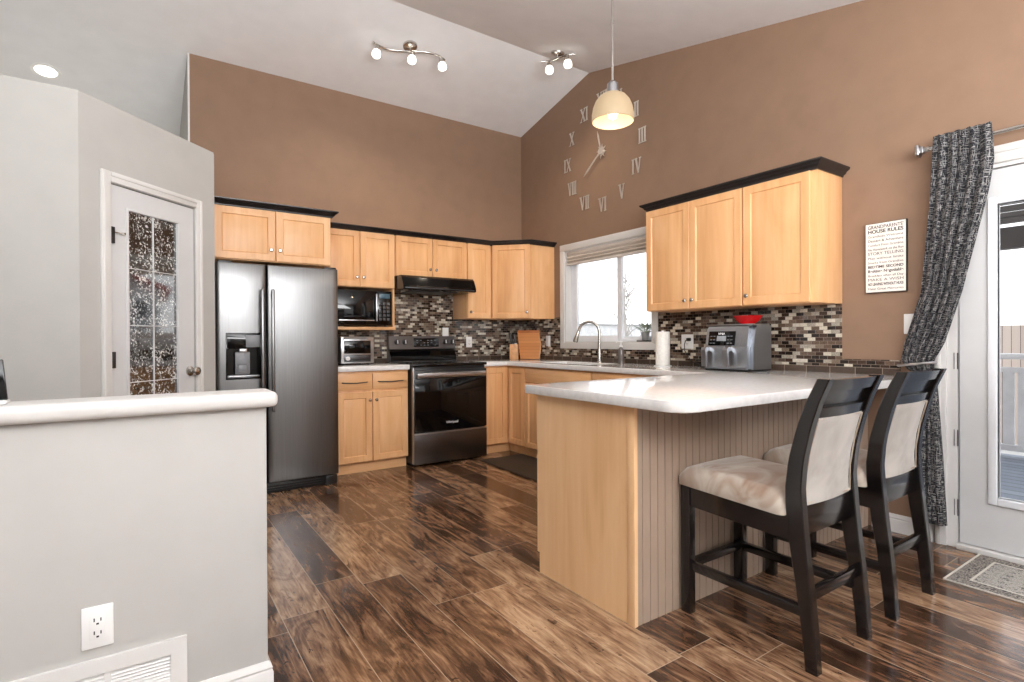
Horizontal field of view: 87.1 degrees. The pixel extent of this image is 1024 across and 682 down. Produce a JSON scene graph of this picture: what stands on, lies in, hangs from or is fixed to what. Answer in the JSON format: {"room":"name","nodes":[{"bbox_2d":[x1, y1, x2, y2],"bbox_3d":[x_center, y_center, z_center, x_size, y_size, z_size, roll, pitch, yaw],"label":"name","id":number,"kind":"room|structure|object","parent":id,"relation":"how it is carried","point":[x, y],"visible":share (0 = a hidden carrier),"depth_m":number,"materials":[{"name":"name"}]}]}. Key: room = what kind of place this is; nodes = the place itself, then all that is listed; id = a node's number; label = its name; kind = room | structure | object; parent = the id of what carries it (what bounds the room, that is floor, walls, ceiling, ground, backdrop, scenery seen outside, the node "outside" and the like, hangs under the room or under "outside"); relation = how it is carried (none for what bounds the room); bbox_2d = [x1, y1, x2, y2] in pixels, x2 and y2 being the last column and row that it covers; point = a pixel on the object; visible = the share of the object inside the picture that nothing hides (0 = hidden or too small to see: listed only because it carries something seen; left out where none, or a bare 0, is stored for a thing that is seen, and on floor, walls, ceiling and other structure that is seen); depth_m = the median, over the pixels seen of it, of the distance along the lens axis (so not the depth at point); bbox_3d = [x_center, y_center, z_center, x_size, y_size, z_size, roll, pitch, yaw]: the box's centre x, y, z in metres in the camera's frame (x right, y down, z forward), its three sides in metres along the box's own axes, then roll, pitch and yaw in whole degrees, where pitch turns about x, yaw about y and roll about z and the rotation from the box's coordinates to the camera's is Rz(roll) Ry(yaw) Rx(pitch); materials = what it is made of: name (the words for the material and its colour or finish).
{"room":"kitchen","nodes":[
{"label":"kitchen","id":0,"kind":"room"},
{"bbox_2d":[0,74,79,400],"bbox_3d":[-3.594,-0.057,1.887,3.260,2.440,0.103,0,0,-34],"label":"wall","id":1,"kind":"structure","parent":0,"point":[40,281],"depth_m":2.67,"materials":[{"name":"white paint"}]},
{"bbox_2d":[0,407,267,681],"bbox_3d":[-2.428,0.693,0.720,3.862,0.937,0.115,0,0,-34],"label":"wall","id":2,"kind":"structure","parent":0,"point":[162,518],"depth_m":1.56,"materials":[{"name":"white paint"}]},
{"bbox_2d":[81,602,113,650],"bbox_3d":[-1.162,0.800,1.509,0.072,0.116,0.008,0,0,-34],"label":"wall outlet","id":3,"kind":"object","parent":2,"relation":"attached to","point":[97,622],"visible":1,"depth_m":1.51,"materials":[{"name":"white plastic"}]},
{"bbox_2d":[89,613,105,640],"bbox_3d":[-1.160,0.800,1.507,0.036,0.068,0.002,0,0,-34],"label":"receptacle","id":4,"kind":"object","parent":3,"relation":"attached to","point":[97,621],"depth_m":1.51,"materials":[{"name":"white plastic"}]},
{"bbox_2d":[10,634,186,681],"bbox_3d":[-1.307,1.023,1.408,0.785,0.262,0.012,0,0,-34],"label":"air vent","id":5,"kind":"object","parent":2,"relation":"in","point":[165,660],"visible":1,"depth_m":1.55,"materials":[{"name":"white metal"}]},
{"bbox_2d":[0,388,277,425],"bbox_3d":[-2.417,0.202,0.727,3.894,0.050,0.175,0,0,-34],"label":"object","id":6,"kind":"structure","parent":2,"relation":"on","point":[69,409],"depth_m":1.54,"materials":[{"name":"white paint"}]},
{"bbox_2d":[0,359,9,404],"bbox_3d":[-1.436,0.114,1.399,0.187,0.128,0.060,0,0,-34],"label":"tablet","id":7,"kind":"object","parent":6,"relation":"on","point":[4,399],"visible":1,"depth_m":1.45,"materials":[{"name":"black glass"}]},
{"bbox_2d":[200,656,273,681],"bbox_3d":[-0.921,1.098,1.740,0.256,0.105,0.129,0,0,-34],"label":"baseboard","id":8,"kind":"structure","parent":2,"relation":"attached to","point":[263,671],"depth_m":1.72,"materials":[{"name":"white paint"}]},
{"bbox_2d":[78,90,214,397],"bbox_3d":[-2.179,-0.069,3.239,0.100,2.440,0.950,0,0,11],"label":"wall","id":9,"kind":"structure","parent":0,"point":[110,138],"depth_m":3.01,"materials":[{"name":"white paint"}]},
{"bbox_2d":[99,168,203,396],"bbox_3d":[-2.116,0.113,3.225,0.107,2.075,0.720,0,0,11],"label":"door","id":10,"kind":"structure","parent":9,"relation":"in","point":[147,260],"depth_m":3.18,"materials":[{"name":"white paint"}]},
{"bbox_2d":[179,61,215,390],"bbox_3d":[-2.870,-0.612,4.821,0.108,3.520,2.730,0,0,-34],"label":"wall","id":11,"kind":"structure","parent":0,"point":[184,117],"depth_m":4.60,"materials":[{"name":"white paint"}]},
{"bbox_2d":[187,53,189,141],"bbox_3d":[-2.663,-1.830,4.435,0.014,1.078,0.012,0,0,-34],"label":"trim","id":12,"kind":"structure","parent":11,"relation":"attached to","point":[188,80],"depth_m":4.43,"materials":[{"name":"white paint"}]},
{"bbox_2d":[189,53,521,240],"bbox_3d":[-1.249,-0.632,5.490,3.500,3.540,0.150,0,0,-34],"label":"wall","id":13,"kind":"structure","parent":0,"point":[271,138],"depth_m":5.21,"materials":[{"name":"brown paint"}]},
{"bbox_2d":[214,204,330,267],"bbox_3d":[-2.027,-0.825,4.476,0.865,0.410,0.650,0,0,-34],"label":"upper cabinet","id":14,"kind":"object","parent":13,"relation":"attached to","point":[242,235],"visible":0.9,"depth_m":4.22,"materials":[{"name":"brown wood"}]},
{"bbox_2d":[214,196,338,219],"bbox_3d":[-1.913,-1.047,4.339,0.936,0.052,0.313,0,0,-34],"label":"trim","id":15,"kind":"structure","parent":14,"relation":"on","point":[218,200],"depth_m":4.21,"materials":[{"name":"black paint"}]},
{"bbox_2d":[330,228,395,329],"bbox_3d":[-1.468,-0.556,5.032,0.673,0.907,0.360,0,0,-34],"label":"upper cabinet","id":16,"kind":"object","parent":13,"relation":"attached to","point":[362,260],"visible":0.71,"depth_m":4.93,"materials":[{"name":"brown wood"}]},
{"bbox_2d":[338,289,391,326],"bbox_3d":[-1.423,-0.296,5.003,0.510,0.328,0.400,0,0,-34],"label":"microwave","id":17,"kind":"object","parent":16,"relation":"on","point":[355,307],"visible":0.96,"depth_m":4.86,"materials":[{"name":"black plastic"}]},
{"bbox_2d":[338,326,395,329],"bbox_3d":[-1.473,-0.117,5.044,0.673,0.029,0.335,0,0,-34],"label":"shelf","id":18,"kind":"object","parent":16,"relation":"attached to","point":[339,327],"depth_m":4.94,"materials":[{"name":"brown wood"}]},
{"bbox_2d":[338,293,521,363],"bbox_3d":[-0.867,-0.175,5.655,2.372,0.780,0.008,0,0,-34],"label":"backsplash","id":19,"kind":"structure","parent":13,"relation":"attached to","point":[415,314],"depth_m":5.73,"materials":[{"name":"tile"}]},
{"bbox_2d":[394,235,466,278],"bbox_3d":[-0.867,-0.818,5.442,0.778,0.393,0.360,0,0,-34],"label":"upper cabinet","id":20,"kind":"object","parent":13,"relation":"attached to","point":[414,256],"visible":0.88,"depth_m":5.30,"materials":[{"name":"brown wood"}]},
{"bbox_2d":[394,275,475,295],"bbox_3d":[-0.819,-0.548,5.375,0.775,0.143,0.502,0,0,-34],"label":"range hood","id":21,"kind":"object","parent":13,"relation":"attached to","point":[404,284],"visible":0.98,"depth_m":5.19,"materials":[{"name":"black metal"}]},
{"bbox_2d":[442,328,448,335],"bbox_3d":[-0.710,-0.084,5.752,0.072,0.116,0.009,0,0,-34],"label":"switch plate","id":22,"kind":"object","parent":13,"relation":"attached to","point":[445,331],"visible":0.94,"depth_m":5.75,"materials":[{"name":"white plastic"}]},
{"bbox_2d":[466,337,471,346],"bbox_3d":[-0.472,0.011,5.915,0.072,0.116,0.008,0,0,-34],"label":"wall outlet","id":23,"kind":"object","parent":13,"relation":"attached to","point":[468,339],"visible":1,"depth_m":5.91,"materials":[{"name":"white plastic"}]},
{"bbox_2d":[453,243,490,319],"bbox_3d":[-0.417,-0.625,5.749,0.300,0.784,0.360,0,0,-34],"label":"upper cabinet","id":24,"kind":"object","parent":13,"relation":"attached to","point":[472,306],"visible":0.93,"depth_m":5.63,"materials":[{"name":"brown wood"}]},
{"bbox_2d":[483,244,554,320],"bbox_3d":[0.036,-0.628,5.893,0.618,0.784,0.628,0,0,-34],"label":"upper cabinet","id":25,"kind":"object","parent":13,"relation":"attached to","point":[522,275],"visible":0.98,"depth_m":5.68,"materials":[{"name":"brown wood"}]},
{"bbox_2d":[330,222,556,246],"bbox_3d":[-0.638,-1.028,5.356,2.392,0.047,0.315,0,0,-26],"label":"trim","id":26,"kind":"structure","parent":25,"relation":"attached to","point":[394,232],"depth_m":5.32,"materials":[{"name":"black paint"}]},
{"bbox_2d":[0,0,862,136],"bbox_3d":[-1.150,-1.978,1.956,7.400,1.630,9.400,0,0,-34],"label":"ceiling","id":27,"kind":"structure","parent":0,"point":[130,56],"depth_m":4.40,"materials":[{"name":"paint"}]},
{"bbox_2d":[30,63,60,79],"bbox_3d":[-3.824,-2.213,4.417,0.196,0.050,0.192,0,0,-34],"label":"recessed light","id":28,"kind":"object","parent":27,"relation":"in","point":[43,70],"visible":1,"depth_m":4.42,"materials":[{"name":"white plastic"}]},
{"bbox_2d":[372,40,446,70],"bbox_3d":[-0.887,-2.492,4.677,0.649,0.181,0.122,0,0,-20],"label":"track light","id":29,"kind":"object","parent":27,"relation":"attached to","point":[409,46],"visible":1,"depth_m":4.65,"materials":[{"name":"silver metal"}]},
{"bbox_2d":[541,50,574,74],"bbox_3d":[0.417,-2.543,4.888,0.315,0.180,0.124,0,0,44],"label":"track light","id":30,"kind":"object","parent":27,"relation":"attached to","point":[558,54],"visible":1,"depth_m":4.86,"materials":[{"name":"silver metal"}]},
{"bbox_2d":[592,0,633,129],"bbox_3d":[0.551,-1.715,2.953,0.228,1.024,0.228,0,0,-34],"label":"pendant lamp","id":31,"kind":"object","parent":27,"relation":"hanging from","point":[613,109],"visible":1,"depth_m":2.92,"materials":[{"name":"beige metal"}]},
{"bbox_2d":[267,450,1023,681],"bbox_3d":[-1.217,1.211,1.912,7.200,0.120,9.400,0,0,-34],"label":"floor","id":32,"kind":"structure","parent":0,"point":[430,572],"depth_m":2.25,"materials":[{"name":"laminate"}]},
{"bbox_2d":[215,260,338,492],"bbox_3d":[-1.943,0.281,4.362,0.858,1.730,0.813,0,0,-34],"label":"refrigerator","id":33,"kind":"object","parent":32,"relation":"on","point":[276,326],"visible":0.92,"depth_m":4.09,"materials":[{"name":"metal"}]},
{"bbox_2d":[336,370,407,475],"bbox_3d":[-1.361,0.699,4.921,0.648,0.882,0.644,0,0,-34],"label":"base cabinet","id":34,"kind":"object","parent":32,"relation":"on","point":[372,405],"visible":0.88,"depth_m":4.68,"materials":[{"name":"brown wood"}]},
{"bbox_2d":[338,362,409,371],"bbox_3d":[-1.374,0.237,4.923,0.668,0.043,0.629,0,0,-34],"label":"countertop","id":35,"kind":"structure","parent":34,"relation":"on","point":[351,367],"depth_m":4.73,"materials":[{"name":"white stone"}]},
{"bbox_2d":[338,337,373,365],"bbox_3d":[-1.449,0.088,4.899,0.295,0.255,0.362,0,0,-34],"label":"toaster oven","id":36,"kind":"object","parent":35,"relation":"on","point":[359,350],"visible":0.93,"depth_m":4.77,"materials":[{"name":"silver metal"}]},
{"bbox_2d":[387,336,486,465],"bbox_3d":[-0.741,0.533,5.287,0.775,1.166,0.734,0,0,-34],"label":"range","id":37,"kind":"object","parent":32,"relation":"on","point":[447,403],"visible":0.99,"depth_m":5.05,"materials":[{"name":"black metal"}]},
{"bbox_2d":[387,360,486,366],"bbox_3d":[-0.744,0.218,5.287,0.775,0.026,0.635,0,0,-34],"label":"cooktop","id":38,"kind":"object","parent":37,"relation":"in","point":[413,363],"depth_m":5.16,"materials":[{"name":"glass"}]},
{"bbox_2d":[484,366,529,455],"bbox_3d":[0.002,0.690,5.697,0.896,0.882,0.898,0,0,-34],"label":"base cabinet","id":39,"kind":"object","parent":32,"relation":"on","point":[505,385],"visible":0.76,"depth_m":5.40,"materials":[{"name":"brown wood"}]},
{"bbox_2d":[463,358,893,412],"bbox_3d":[0.358,0.231,4.107,2.094,0.043,3.929,0,0,-34],"label":"countertop","id":40,"kind":"structure","parent":39,"relation":"on","point":[673,389],"depth_m":2.56,"materials":[{"name":"white stone"}]},
{"bbox_2d":[509,333,518,359],"bbox_3d":[0.019,0.057,5.983,0.099,0.295,0.120,0,0,6],"label":"knife block","id":41,"kind":"object","parent":40,"relation":"on","point":[514,348],"visible":1,"depth_m":5.92,"materials":[{"name":"brown wood"}]},
{"bbox_2d":[517,330,540,358],"bbox_3d":[0.203,0.041,6.048,0.292,0.325,0.076,0,0,10],"label":"cutting board","id":42,"kind":"object","parent":40,"relation":"on","point":[529,341],"visible":0.94,"depth_m":6.04,"materials":[{"name":"brown wood"}]},
{"bbox_2d":[573,320,604,362],"bbox_3d":[0.744,0.003,5.135,0.326,0.402,0.089,0,0,27],"label":"kitchen faucet","id":43,"kind":"object","parent":40,"relation":"on","point":[599,354],"visible":1,"depth_m":5.10,"materials":[{"name":"silver metal"}]},
{"bbox_2d":[616,341,623,363],"bbox_3d":[0.973,0.102,4.845,0.079,0.205,0.056,0,0,-34],"label":"soap bottle","id":44,"kind":"object","parent":40,"relation":"on","point":[620,350],"visible":1,"depth_m":4.83,"materials":[{"name":"white plastic"}]},
{"bbox_2d":[654,330,670,366],"bbox_3d":[1.221,0.060,4.360,0.140,0.290,0.140,0,0,-34],"label":"paper towel roll","id":45,"kind":"object","parent":40,"relation":"on","point":[662,338],"visible":1,"depth_m":4.31,"materials":[{"name":"white paper"}]},
{"bbox_2d":[684,338,704,366],"bbox_3d":[1.534,0.088,4.186,0.048,0.226,0.459,0,0,-34],"label":"power cord","id":46,"kind":"object","parent":40,"relation":"on","point":[687,339],"visible":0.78,"depth_m":4.34,"materials":[{"name":"black plastic"}]},
{"bbox_2d":[701,323,770,371],"bbox_3d":[1.528,0.045,3.711,0.294,0.321,0.370,0,0,-34],"label":"air fryer","id":47,"kind":"object","parent":40,"relation":"on","point":[728,347],"visible":1,"depth_m":3.61,"materials":[{"name":"grey metal"}]},
{"bbox_2d":[701,346,724,366],"bbox_3d":[1.390,0.106,3.718,0.074,0.145,0.154,0,0,-34],"label":"basket","id":48,"kind":"object","parent":47,"relation":"on","point":[711,356],"depth_m":3.73,"materials":[{"name":"silver metal"}]},
{"bbox_2d":[722,346,748,367],"bbox_3d":[1.485,0.106,3.579,0.074,0.145,0.154,0,0,-34],"label":"basket","id":49,"kind":"object","parent":47,"relation":"on","point":[732,356],"depth_m":3.59,"materials":[{"name":"silver metal"}]},
{"bbox_2d":[733,315,763,323],"bbox_3d":[1.611,-0.146,3.676,0.196,0.060,0.196,0,0,-34],"label":"serving bowl","id":50,"kind":"object","parent":47,"relation":"on","point":[742,319],"visible":0.97,"depth_m":3.62,"materials":[{"name":"red ceramic"}]},
{"bbox_2d":[480,454,536,480],"bbox_3d":[0.152,1.126,4.843,0.485,0.014,0.900,0,0,-34],"label":"kitchen mat","id":51,"kind":"object","parent":32,"relation":"on","point":[523,465],"visible":0.51,"depth_m":4.88,"materials":[{"name":"rubber"}]},
{"bbox_2d":[525,367,592,457],"bbox_3d":[0.628,0.689,5.005,0.640,0.882,0.945,0,0,-34],"label":"base cabinet","id":52,"kind":"object","parent":32,"relation":"on","point":[533,375],"visible":0.17,"depth_m":5.10,"materials":[{"name":"brown wood"}]},
{"bbox_2d":[592,372,651,379],"bbox_3d":[1.236,0.689,4.141,0.610,0.882,1.160,0,0,-34],"label":"base cabinet","id":53,"kind":"object","parent":32,"relation":"on","point":[595,375],"visible":0.07,"depth_m":4.26,"materials":[{"name":"brown wood"}]},
{"bbox_2d":[537,395,867,627],"bbox_3d":[1.153,0.694,2.980,2.055,0.882,0.645,0,0,-34],"label":"base cabinet","id":54,"kind":"object","parent":32,"relation":"on","point":[609,487],"visible":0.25,"depth_m":2.35,"materials":[{"name":"brown wood"}]},
{"bbox_2d":[679,374,884,676],"bbox_3d":[1.051,0.633,2.151,0.445,1.012,0.613,0,0,-34],"label":"counter stool","id":55,"kind":"object","parent":32,"relation":"on","point":[817,489],"visible":1,"depth_m":2.01,"materials":[{"name":"brown wood"}]},
{"bbox_2d":[763,368,946,620],"bbox_3d":[1.573,0.629,2.506,0.445,1.012,0.613,0,0,-34],"label":"counter stool","id":56,"kind":"object","parent":32,"relation":"on","point":[891,468],"visible":0.81,"depth_m":2.30,"materials":[{"name":"brown wood"}]},
{"bbox_2d":[943,554,1023,602],"bbox_3d":[2.507,1.127,2.330,0.505,0.008,0.895,0,0,-34],"label":"rug","id":57,"kind":"object","parent":32,"relation":"on","point":[1003,578],"visible":1,"depth_m":2.57,"materials":[{"name":"grey fabric"}]},
{"bbox_2d":[521,0,1023,541],"bbox_3d":[2.317,-0.769,3.231,0.150,3.794,7.600,0,0,-34],"label":"wall","id":58,"kind":"structure","parent":0,"point":[859,85],"depth_m":3.52,"materials":[{"name":"brown paint"}]},
{"bbox_2d":[546,336,549,345],"bbox_3d":[0.396,0.000,5.903,0.009,0.116,0.072,0,0,-34],"label":"switch plate","id":59,"kind":"object","parent":58,"relation":"attached to","point":[547,337],"visible":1,"depth_m":5.90,"materials":[{"name":"white plastic"}]},
{"bbox_2d":[564,88,645,211],"bbox_3d":[0.858,-1.829,5.197,0.034,1.155,1.122,0,0,-34],"label":"wall clock","id":60,"kind":"object","parent":58,"relation":"attached to","point":[601,150],"visible":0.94,"depth_m":5.21,"materials":[{"name":"silver metal"}]},
{"bbox_2d":[560,226,657,349],"bbox_3d":[0.944,-0.466,5.225,0.156,1.088,1.316,0,0,-34],"label":"window","id":61,"kind":"structure","parent":58,"relation":"in","point":[569,275],"depth_m":5.43,"materials":[{"name":"white paint"}]},
{"bbox_2d":[566,236,645,265],"bbox_3d":[0.912,-0.859,5.202,0.050,0.138,1.148,0,0,-34],"label":"pleated shade","id":62,"kind":"object","parent":61,"relation":"attached to","point":[637,245],"visible":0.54,"depth_m":5.16,"materials":[{"name":"fabric"}]},
{"bbox_2d":[634,322,650,341],"bbox_3d":[1.203,-0.092,4.822,0.107,0.195,0.315,0,0,-28],"label":"potted plant","id":63,"kind":"object","parent":61,"relation":"on","point":[645,334],"visible":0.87,"depth_m":4.79,"materials":[{"name":"green plant"}]},
{"bbox_2d":[681,334,693,348],"bbox_3d":[1.429,0.004,4.388,0.008,0.116,0.115,0,0,-34],"label":"wall outlet","id":64,"kind":"object","parent":58,"relation":"attached to","point":[688,344],"visible":1,"depth_m":4.38,"materials":[{"name":"white plastic"}]},
{"bbox_2d":[646,188,767,312],"bbox_3d":[1.438,-0.639,4.069,0.360,0.806,0.845,0,0,-34],"label":"upper cabinet","id":65,"kind":"object","parent":58,"relation":"attached to","point":[694,248],"visible":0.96,"depth_m":3.94,"materials":[{"name":"brown wood"}]},
{"bbox_2d":[639,156,849,211],"bbox_3d":[1.574,-1.064,3.858,0.368,0.055,1.410,0,0,-34],"label":"trim","id":66,"kind":"structure","parent":65,"relation":"attached to","point":[821,163],"depth_m":3.52,"materials":[{"name":"black paint"}]},
{"bbox_2d":[522,304,900,375],"bbox_3d":[1.196,-0.022,4.743,0.008,0.460,3.840,0,0,-34],"label":"backsplash","id":67,"kind":"structure","parent":58,"relation":"attached to","point":[808,338],"depth_m":3.76,"materials":[{"name":"tile"}]},
{"bbox_2d":[743,169,841,306],"bbox_3d":[1.814,-0.639,3.518,0.360,0.806,0.482,0,0,-34],"label":"upper cabinet","id":68,"kind":"object","parent":58,"relation":"attached to","point":[792,224],"visible":1,"depth_m":3.38,"materials":[{"name":"brown wood"}]},
{"bbox_2d":[865,218,907,293],"bbox_3d":[2.229,-0.500,3.208,0.024,0.418,0.215,0,0,-34],"label":"wall sign","id":69,"kind":"object","parent":58,"relation":"attached to","point":[886,243],"visible":1,"depth_m":3.19,"materials":[{"name":"white plastic"}]},
{"bbox_2d":[904,314,913,333],"bbox_3d":[2.308,-0.099,3.111,0.009,0.116,0.075,0,0,-34],"label":"switch plate","id":70,"kind":"object","parent":58,"relation":"attached to","point":[907,317],"visible":0.52,"depth_m":3.13,"materials":[{"name":"white plastic"}]},
{"bbox_2d":[889,513,933,541],"bbox_3d":[2.284,1.076,3.155,0.014,0.105,0.310,0,0,-34],"label":"baseboard","id":71,"kind":"structure","parent":58,"relation":"attached to","point":[900,524],"depth_m":3.14,"materials":[{"name":"white paint"}]},
{"bbox_2d":[915,123,1023,157],"bbox_3d":[2.680,-1.055,2.447,0.130,0.070,1.396,0,0,-34],"label":"curtain rod","id":72,"kind":"object","parent":58,"relation":"attached to","point":[919,150],"visible":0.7,"depth_m":2.94,"materials":[{"name":"silver metal"}]},
{"bbox_2d":[897,121,993,525],"bbox_3d":[2.338,-0.055,2.923,0.112,2.119,0.441,0,0,-22],"label":"curtain","id":73,"kind":"object","parent":72,"relation":"hanging from","point":[962,164],"visible":0.79,"depth_m":2.90,"materials":[{"name":"fabric"}]},
{"bbox_2d":[934,140,1023,564],"bbox_3d":[2.737,0.059,2.575,0.225,2.140,1.142,0,0,-34],"label":"door","id":74,"kind":"structure","parent":58,"relation":"in","point":[982,521],"depth_m":2.86,"materials":[{"name":"white paint"}]},
{"label":"outside","id":75,"kind":"structure","parent":0,"visible":0},
{"bbox_2d":[1001,450,1023,455],"bbox_3d":[5.760,1.796,-1.924,120.000,1.070,100.000,0,0,-34],"label":"ground","id":76,"kind":"structure","parent":75,"point":[1002,451],"depth_m":10.44,"materials":[{"name":"white snow"}]},
{"bbox_2d":[579,324,650,335],"bbox_3d":[2.152,0.829,16.228,10.500,2.700,0.140,0,0,-34],"label":"fence","id":77,"kind":"object","parent":76,"relation":"on","point":[587,329],"visible":0.07,"depth_m":16.70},
{"bbox_2d":[601,262,641,335],"bbox_3d":[3.174,-0.052,15.227,1.149,4.464,1.156,0,0,31],"label":"bare tree","id":78,"kind":"object","parent":76,"relation":"on","point":[626,332],"visible":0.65,"depth_m":15.22,"materials":[{"name":"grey plant"}]},
{"bbox_2d":[1000,325,1023,444],"bbox_3d":[14.588,0.921,4.700,0.060,2.480,21.000,0,0,-34],"label":"fence","id":79,"kind":"object","parent":76,"relation":"on","point":[1011,336],"visible":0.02,"depth_m":11.00,"materials":[{"name":"beige wood"}]},
{"bbox_2d":[1001,453,1023,500],"bbox_3d":[4.988,1.193,2.451,3.340,0.090,6.100,0,0,-34],"label":"deck","id":80,"kind":"object","parent":76,"relation":"on","point":[1012,466],"depth_m":4.54,"materials":[{"name":"grey wood"}]},
{"bbox_2d":[1000,353,1023,452],"bbox_3d":[6.249,0.601,3.311,0.120,0.955,6.100,0,0,-34],"label":"deck railing","id":81,"kind":"object","parent":80,"relation":"on","point":[1008,444],"visible":0.11,"depth_m":5.27,"materials":[{"name":"white wood"}]},
{"bbox_2d":[1000,202,1023,250],"bbox_3d":[4.898,-0.007,2.632,2.730,2.310,5.500,0,0,-34],"label":"pergola","id":82,"kind":"object","parent":80,"relation":"on","point":[1012,237],"visible":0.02,"depth_m":5.01,"materials":[{"name":"grey wood"}]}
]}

